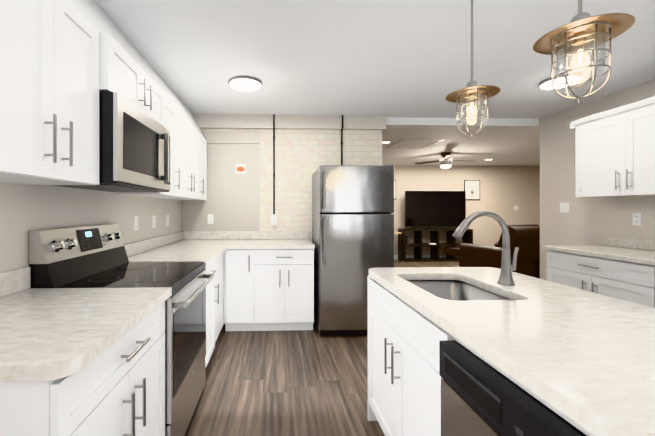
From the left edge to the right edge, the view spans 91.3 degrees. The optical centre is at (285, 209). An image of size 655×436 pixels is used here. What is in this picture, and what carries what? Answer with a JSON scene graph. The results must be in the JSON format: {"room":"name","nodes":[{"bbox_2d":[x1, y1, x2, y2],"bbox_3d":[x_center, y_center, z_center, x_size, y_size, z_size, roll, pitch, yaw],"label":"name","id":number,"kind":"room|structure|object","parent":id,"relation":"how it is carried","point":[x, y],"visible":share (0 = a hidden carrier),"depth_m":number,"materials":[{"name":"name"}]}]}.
{"room":"kitchen","nodes":[
{"label":"kitchen","id":0,"kind":"room"},
{"bbox_2d":[0,182,180,272],"bbox_3d":[-1.239,0.061,0.569,0.150,2.440,7.100,0,0,-2],"label":"wall","id":1,"kind":"structure","parent":0,"point":[25,210],"depth_m":1.75,"materials":[{"name":"beige paint"}]},
{"bbox_2d":[0,0,98,184],"bbox_3d":[-0.996,-0.469,1.161,0.370,0.710,0.608,0,0,-2],"label":"upper cabinet","id":2,"kind":"object","parent":1,"relation":"attached to","point":[49,92],"visible":1,"depth_m":1.14,"materials":[{"name":"white wood"}]},
{"bbox_2d":[99,32,164,126],"bbox_3d":[-1.001,-0.692,1.850,0.405,0.265,0.760,0,0,-2],"label":"upper cabinet","id":3,"kind":"object","parent":1,"relation":"attached to","point":[123,73],"visible":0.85,"depth_m":1.68,"materials":[{"name":"white wood"}]},
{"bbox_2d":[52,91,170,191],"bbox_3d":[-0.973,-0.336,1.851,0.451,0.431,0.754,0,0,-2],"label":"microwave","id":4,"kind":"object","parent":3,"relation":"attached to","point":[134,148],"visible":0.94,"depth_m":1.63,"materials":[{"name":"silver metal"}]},
{"bbox_2d":[134,216,137,230],"bbox_3d":[-1.226,0.110,2.601,0.008,0.115,0.070,0,0,-2],"label":"outlet","id":5,"kind":"object","parent":1,"relation":"attached to","point":[135,217],"depth_m":2.58,"materials":[{"name":"white plastic"}]},
{"bbox_2d":[68,0,204,137],"bbox_3d":[-1.057,-0.993,1.976,0.304,0.332,3.700,0,0,-2],"label":"trim","id":6,"kind":"structure","parent":1,"relation":"attached to","point":[94,14],"depth_m":2.01,"materials":[{"name":"white wood"}]},
{"bbox_2d":[112,99,179,198],"bbox_3d":[-1.057,-0.470,2.422,0.330,0.710,0.379,0,0,-2],"label":"upper cabinet","id":7,"kind":"object","parent":1,"relation":"attached to","point":[172,116],"depth_m":2.56,"materials":[{"name":"white wood"}]},
{"bbox_2d":[152,216,155,227],"bbox_3d":[-1.238,0.110,2.980,0.008,0.115,0.070,0,0,-2],"label":"outlet","id":8,"kind":"object","parent":1,"relation":"attached to","point":[153,222],"depth_m":2.97,"materials":[{"name":"white plastic"}]},
{"bbox_2d":[166,215,168,225],"bbox_3d":[-1.251,0.110,3.365,0.008,0.115,0.070,0,0,-2],"label":"outlet","id":9,"kind":"object","parent":1,"relation":"attached to","point":[167,216],"depth_m":3.35,"materials":[{"name":"white plastic"}]},
{"bbox_2d":[172,134,206,199],"bbox_3d":[-1.096,-0.470,3.599,0.330,0.710,0.453,0,0,-2],"label":"upper cabinet","id":10,"kind":"object","parent":1,"relation":"attached to","point":[203,142],"depth_m":3.57,"materials":[{"name":"white wood"}]},
{"bbox_2d":[180,114,199,198],"bbox_3d":[-1.076,-0.470,2.992,0.330,0.710,0.762,0,0,-2],"label":"upper cabinet","id":11,"kind":"object","parent":1,"relation":"attached to","point":[188,161],"depth_m":3.00,"materials":[{"name":"white wood"}]},
{"bbox_2d":[200,128,381,241],"bbox_3d":[-0.042,0.060,4.035,2.470,2.440,0.250,0,0,-2],"label":"brick wall","id":12,"kind":"structure","parent":0,"point":[302,156],"depth_m":3.92,"materials":[{"name":"beige brick"}]},
{"bbox_2d":[181,131,259,230],"bbox_3d":[-0.796,-0.348,3.870,0.950,1.215,0.030,0,0,-2],"label":"wall","id":13,"kind":"structure","parent":12,"relation":"attached to","point":[231,202],"depth_m":3.88,"materials":[{"name":"paint"}]},
{"bbox_2d":[208,214,213,223],"bbox_3d":[-0.916,0.110,3.865,0.070,0.115,0.008,0,0,-2],"label":"outlet","id":14,"kind":"object","parent":13,"relation":"attached to","point":[210,218],"visible":1,"depth_m":3.86,"materials":[{"name":"white plastic"}]},
{"bbox_2d":[236,159,245,173],"bbox_3d":[-0.551,-0.531,3.873,0.124,0.177,0.016,0,0,-2],"label":"sign","id":15,"kind":"object","parent":13,"relation":"attached to","point":[240,168],"visible":1,"depth_m":3.87,"materials":[{"name":"white paper"}]},
{"bbox_2d":[271,114,276,224],"bbox_3d":[-0.145,-0.490,3.873,0.076,1.339,0.066,0,0,-2],"label":"conduit pipe","id":16,"kind":"object","parent":12,"relation":"attached to","point":[273,114],"depth_m":3.89,"materials":[{"name":"black metal"}]},
{"bbox_2d":[271,215,276,223],"bbox_3d":[-0.145,0.117,3.869,0.070,0.115,0.008,0,0,-2],"label":"outlet","id":17,"kind":"object","parent":16,"relation":"attached to","point":[273,219],"visible":1,"depth_m":3.87,"materials":[{"name":"white plastic"}]},
{"bbox_2d":[340,115,342,164],"bbox_3d":[0.691,-0.790,3.900,0.032,0.739,0.066,0,0,-2],"label":"conduit pipe","id":18,"kind":"object","parent":12,"relation":"attached to","point":[341,142],"depth_m":3.91,"materials":[{"name":"black metal"}]},
{"bbox_2d":[187,259,458,435],"bbox_3d":[2.514,1.320,2.843,10.400,0.080,11.400,0,0,-2],"label":"floor","id":19,"kind":"structure","parent":0,"point":[313,382],"depth_m":2.32,"materials":[{"name":"brown wood"}]},
{"bbox_2d":[0,301,164,435],"bbox_3d":[-0.844,0.842,1.104,0.670,0.878,0.733,0,0,-2],"label":"base cabinet","id":20,"kind":"object","parent":19,"relation":"on","point":[117,388],"visible":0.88,"depth_m":0.97,"materials":[{"name":"white wood"}]},
{"bbox_2d":[0,259,175,381],"bbox_3d":[-0.850,0.329,1.099,0.661,0.137,0.744,0,0,-2],"label":"countertop","id":21,"kind":"structure","parent":20,"relation":"on","point":[48,334],"depth_m":1.03,"materials":[{"name":"stone"}]},
{"bbox_2d":[29,224,214,435],"bbox_3d":[-0.841,0.688,1.855,0.716,1.185,0.752,0,0,-2],"label":"range","id":22,"kind":"object","parent":19,"relation":"on","point":[92,256],"visible":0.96,"depth_m":1.70,"materials":[{"name":"grey metal"}]},
{"bbox_2d":[205,253,223,365],"bbox_3d":[-0.898,0.841,2.752,0.670,0.878,1.029,0,0,-2],"label":"base cabinet","id":23,"kind":"object","parent":19,"relation":"on","point":[214,304],"visible":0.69,"depth_m":2.65,"materials":[{"name":"white wood"}]},
{"bbox_2d":[124,231,231,265],"bbox_3d":[-0.900,0.329,3.059,0.690,0.137,1.644,0,0,-2],"label":"countertop","id":24,"kind":"structure","parent":23,"relation":"on","point":[183,246],"depth_m":2.90,"materials":[{"name":"stone"}]},
{"bbox_2d":[224,249,313,330],"bbox_3d":[-0.181,0.841,3.569,0.930,0.878,0.670,0,0,-2],"label":"base cabinet","id":25,"kind":"object","parent":19,"relation":"on","point":[268,289],"visible":0.98,"depth_m":3.28,"materials":[{"name":"white wood"}]},
{"bbox_2d":[232,231,314,248],"bbox_3d":[-0.141,0.328,3.577,0.859,0.137,0.658,0,0,-2],"label":"countertop","id":26,"kind":"structure","parent":25,"relation":"on","point":[240,239],"depth_m":3.75,"materials":[{"name":"stone"}]},
{"bbox_2d":[312,164,393,335],"bbox_3d":[0.703,0.408,3.519,0.755,1.743,0.770,0,0,-2],"label":"fridge","id":27,"kind":"object","parent":19,"relation":"on","point":[352,225],"visible":0.88,"depth_m":3.18,"materials":[{"name":"grey metal"}]},
{"bbox_2d":[394,231,401,262],"bbox_3d":[2.473,0.914,7.944,0.650,0.730,0.500,0,0,-2],"label":"side table","id":28,"kind":"object","parent":19,"relation":"on","point":[399,233],"visible":0.25,"depth_m":7.72,"materials":[{"name":"brown wood"}]},
{"bbox_2d":[368,276,439,435],"bbox_3d":[0.838,0.841,1.502,0.648,0.878,0.906,0,0,-2],"label":"base cabinet","id":29,"kind":"object","parent":19,"relation":"on","point":[404,382],"depth_m":1.43,"materials":[{"name":"white wood"}]},
{"bbox_2d":[369,267,654,435],"bbox_3d":[0.924,0.376,1.180,0.815,0.040,1.590,0,0,-2],"label":"countertop","id":30,"kind":"structure","parent":29,"relation":"on","point":[583,359],"depth_m":0.89,"materials":[{"name":"stone"}]},
{"bbox_2d":[406,280,508,300],"bbox_3d":[0.796,0.494,1.521,0.430,0.194,0.600,0,0,-2],"label":"sink","id":31,"kind":"object","parent":30,"relation":"in","point":[454,290],"visible":0.02,"depth_m":1.78,"materials":[{"name":"silver metal"}]},
{"bbox_2d":[452,211,518,284],"bbox_3d":[0.961,0.179,1.527,0.324,0.351,0.072,0,0,-2],"label":"faucet","id":32,"kind":"object","parent":30,"relation":"on","point":[507,269],"visible":0.98,"depth_m":1.52,"materials":[{"name":"silver metal"}]},
{"bbox_2d":[398,228,472,261],"bbox_3d":[3.779,0.879,8.062,1.730,0.800,0.390,0,0,-2],"label":"tv stand","id":33,"kind":"object","parent":19,"relation":"on","point":[418,245],"visible":0.67,"depth_m":7.95,"materials":[{"name":"black wood"}]},
{"bbox_2d":[406,236,458,259],"bbox_3d":[3.755,0.952,8.036,1.500,0.582,0.260,0,0,-2],"label":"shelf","id":34,"kind":"object","parent":33,"relation":"in","point":[407,243],"visible":0.65,"depth_m":7.91,"materials":[{"name":"wood"}]},
{"bbox_2d":[405,191,465,228],"bbox_3d":[3.775,-0.001,8.032,1.540,0.960,0.250,0,0,-2],"label":"tv","id":35,"kind":"object","parent":33,"relation":"on","point":[435,208],"visible":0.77,"depth_m":8.00,"materials":[{"name":"black plastic"}]},
{"bbox_2d":[444,224,539,278],"bbox_3d":[3.821,0.762,5.940,1.040,1.034,1.599,0,0,-17],"label":"recliner","id":36,"kind":"object","parent":19,"relation":"on","point":[525,238],"visible":0.67,"depth_m":5.36,"materials":[{"name":"brown leather"}]},
{"bbox_2d":[440,327,592,435],"bbox_3d":[0.863,0.842,0.745,0.648,0.878,0.645,0,0,-2],"label":"base cabinet","id":37,"kind":"object","parent":19,"relation":"on","point":[444,335],"depth_m":0.81,"materials":[{"name":"white wood"}]},
{"bbox_2d":[439,340,586,435],"bbox_3d":[0.822,0.853,0.744,0.635,0.855,0.604,0,0,-2],"label":"dishwasher","id":38,"kind":"object","parent":37,"relation":"in","point":[480,397],"visible":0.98,"depth_m":0.82,"materials":[{"name":"grey metal"}]},
{"bbox_2d":[547,250,646,305],"bbox_3d":[2.950,0.841,2.741,0.630,0.878,0.932,0,0,-2],"label":"base cabinet","id":39,"kind":"object","parent":19,"relation":"on","point":[632,282],"depth_m":2.66,"materials":[{"name":"white wood"}]},
{"bbox_2d":[543,236,654,265],"bbox_3d":[2.972,0.329,1.817,0.649,0.137,2.820,0,0,-2],"label":"countertop","id":40,"kind":"structure","parent":39,"relation":"on","point":[636,250],"depth_m":2.86,"materials":[{"name":"stone"}]},
{"bbox_2d":[647,264,654,307],"bbox_3d":[2.980,0.841,1.837,0.630,0.878,0.950,0,0,-2],"label":"base cabinet","id":41,"kind":"object","parent":19,"relation":"on","point":[650,268],"depth_m":2.31,"materials":[{"name":"white wood"}]},
{"bbox_2d":[95,0,654,165],"bbox_3d":[2.514,-1.200,2.843,10.400,0.080,11.400,0,0,-2],"label":"ceiling","id":42,"kind":"structure","parent":0,"point":[400,58],"depth_m":2.43,"materials":[{"name":"white paint"}]},
{"bbox_2d":[229,75,261,90],"bbox_3d":[-0.369,-1.144,2.889,0.300,0.030,0.300,0,0,-2],"label":"recessed light","id":43,"kind":"object","parent":42,"relation":"in","point":[245,83],"visible":1,"depth_m":2.84,"materials":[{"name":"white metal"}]},
{"bbox_2d":[193,114,385,129],"bbox_3d":[-0.019,-1.077,3.888,2.505,0.164,0.044,0,0,-2],"label":"bulkhead","id":44,"kind":"object","parent":42,"relation":"attached to","point":[265,121],"visible":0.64,"depth_m":3.87,"materials":[{"name":"white paint"}]},
{"bbox_2d":[387,139,443,148],"bbox_3d":[2.244,-1.154,5.575,0.680,0.012,0.760,0,0,-2],"label":"trim","id":45,"kind":"structure","parent":42,"relation":"attached to","point":[412,143],"depth_m":5.52,"materials":[{"name":"white"}]},
{"bbox_2d":[415,152,465,167],"bbox_3d":[3.364,-1.006,6.431,1.075,0.310,1.141,0,0,-2],"label":"ceiling fan","id":46,"kind":"object","parent":42,"relation":"hanging from","point":[445,161],"visible":1,"depth_m":6.41,"materials":[{"name":"brown metal"}]},
{"bbox_2d":[445,0,500,136],"bbox_3d":[0.912,-0.758,1.557,0.233,0.801,0.233,0,0,-2],"label":"pendant light","id":47,"kind":"object","parent":42,"relation":"hanging from","point":[472,91],"visible":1,"depth_m":1.55,"materials":[{"name":"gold metal"}]},
{"bbox_2d":[539,73,582,88],"bbox_3d":[2.454,-1.144,2.841,0.300,0.030,0.300,0,0,-2],"label":"recessed light","id":48,"kind":"object","parent":42,"relation":"in","point":[545,84],"visible":0.56,"depth_m":2.80,"materials":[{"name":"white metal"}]},
{"bbox_2d":[533,0,634,102],"bbox_3d":[0.916,-0.747,0.990,0.233,0.824,0.233,0,0,-2],"label":"pendant light","id":49,"kind":"object","parent":42,"relation":"hanging from","point":[579,32],"visible":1,"depth_m":0.97,"materials":[{"name":"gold metal"}]},
{"bbox_2d":[386,117,538,128],"bbox_3d":[2.225,-1.115,4.099,1.994,0.090,0.170,0,0,-2],"label":"header beam","id":50,"kind":"structure","parent":0,"point":[444,123],"depth_m":4.03,"materials":[{"name":"white paint"}]},
{"bbox_2d":[391,165,539,254],"bbox_3d":[2.335,0.059,8.315,10.400,2.440,0.150,0,0,-2],"label":"wall","id":51,"kind":"structure","parent":0,"point":[504,190],"depth_m":8.33,"materials":[{"name":"beige paint"}]},
{"bbox_2d":[394,180,395,199],"bbox_3d":[2.658,-0.524,8.235,0.400,0.515,0.028,0,0,-2],"label":"picture","id":52,"kind":"object","parent":51,"relation":"attached to","point":[394,189],"visible":0.08,"depth_m":8.23,"materials":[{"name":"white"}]},
{"bbox_2d":[394,255,445,258],"bbox_3d":[2.338,1.224,8.232,10.000,0.110,0.014,0,0,-2],"label":"baseboard","id":53,"kind":"structure","parent":51,"relation":"attached to","point":[424,256],"depth_m":8.27,"materials":[{"name":"white"}]},
{"bbox_2d":[464,180,479,199],"bbox_3d":[4.867,-0.524,8.307,0.420,0.515,0.028,0,0,-2],"label":"picture","id":54,"kind":"object","parent":51,"relation":"attached to","point":[472,188],"visible":0.92,"depth_m":8.29,"materials":[{"name":"white paper"}]},
{"bbox_2d":[540,79,654,279],"bbox_3d":[3.412,0.061,0.606,0.150,2.440,6.870,0,0,-2],"label":"wall","id":55,"kind":"structure","parent":0,"point":[588,221],"depth_m":3.57,"materials":[{"name":"beige paint"}]},
{"bbox_2d":[560,203,568,212],"bbox_3d":[3.230,-0.027,3.687,0.012,0.115,0.115,0,0,-2],"label":"light switch","id":56,"kind":"object","parent":55,"relation":"attached to","point":[564,207],"depth_m":3.68,"materials":[{"name":"white plastic"}]},
{"bbox_2d":[574,97,654,197],"bbox_3d":[3.100,-0.509,2.755,0.330,0.768,0.914,0,0,-2],"label":"upper cabinet","id":57,"kind":"object","parent":55,"relation":"attached to","point":[615,152],"depth_m":2.80,"materials":[{"name":"white wood"}]},
{"bbox_2d":[632,213,641,225],"bbox_3d":[3.256,0.086,2.947,0.009,0.115,0.070,0,0,-2],"label":"outlet","id":58,"kind":"object","parent":55,"relation":"attached to","point":[636,217],"depth_m":2.94,"materials":[{"name":"white plastic"}]}
]}

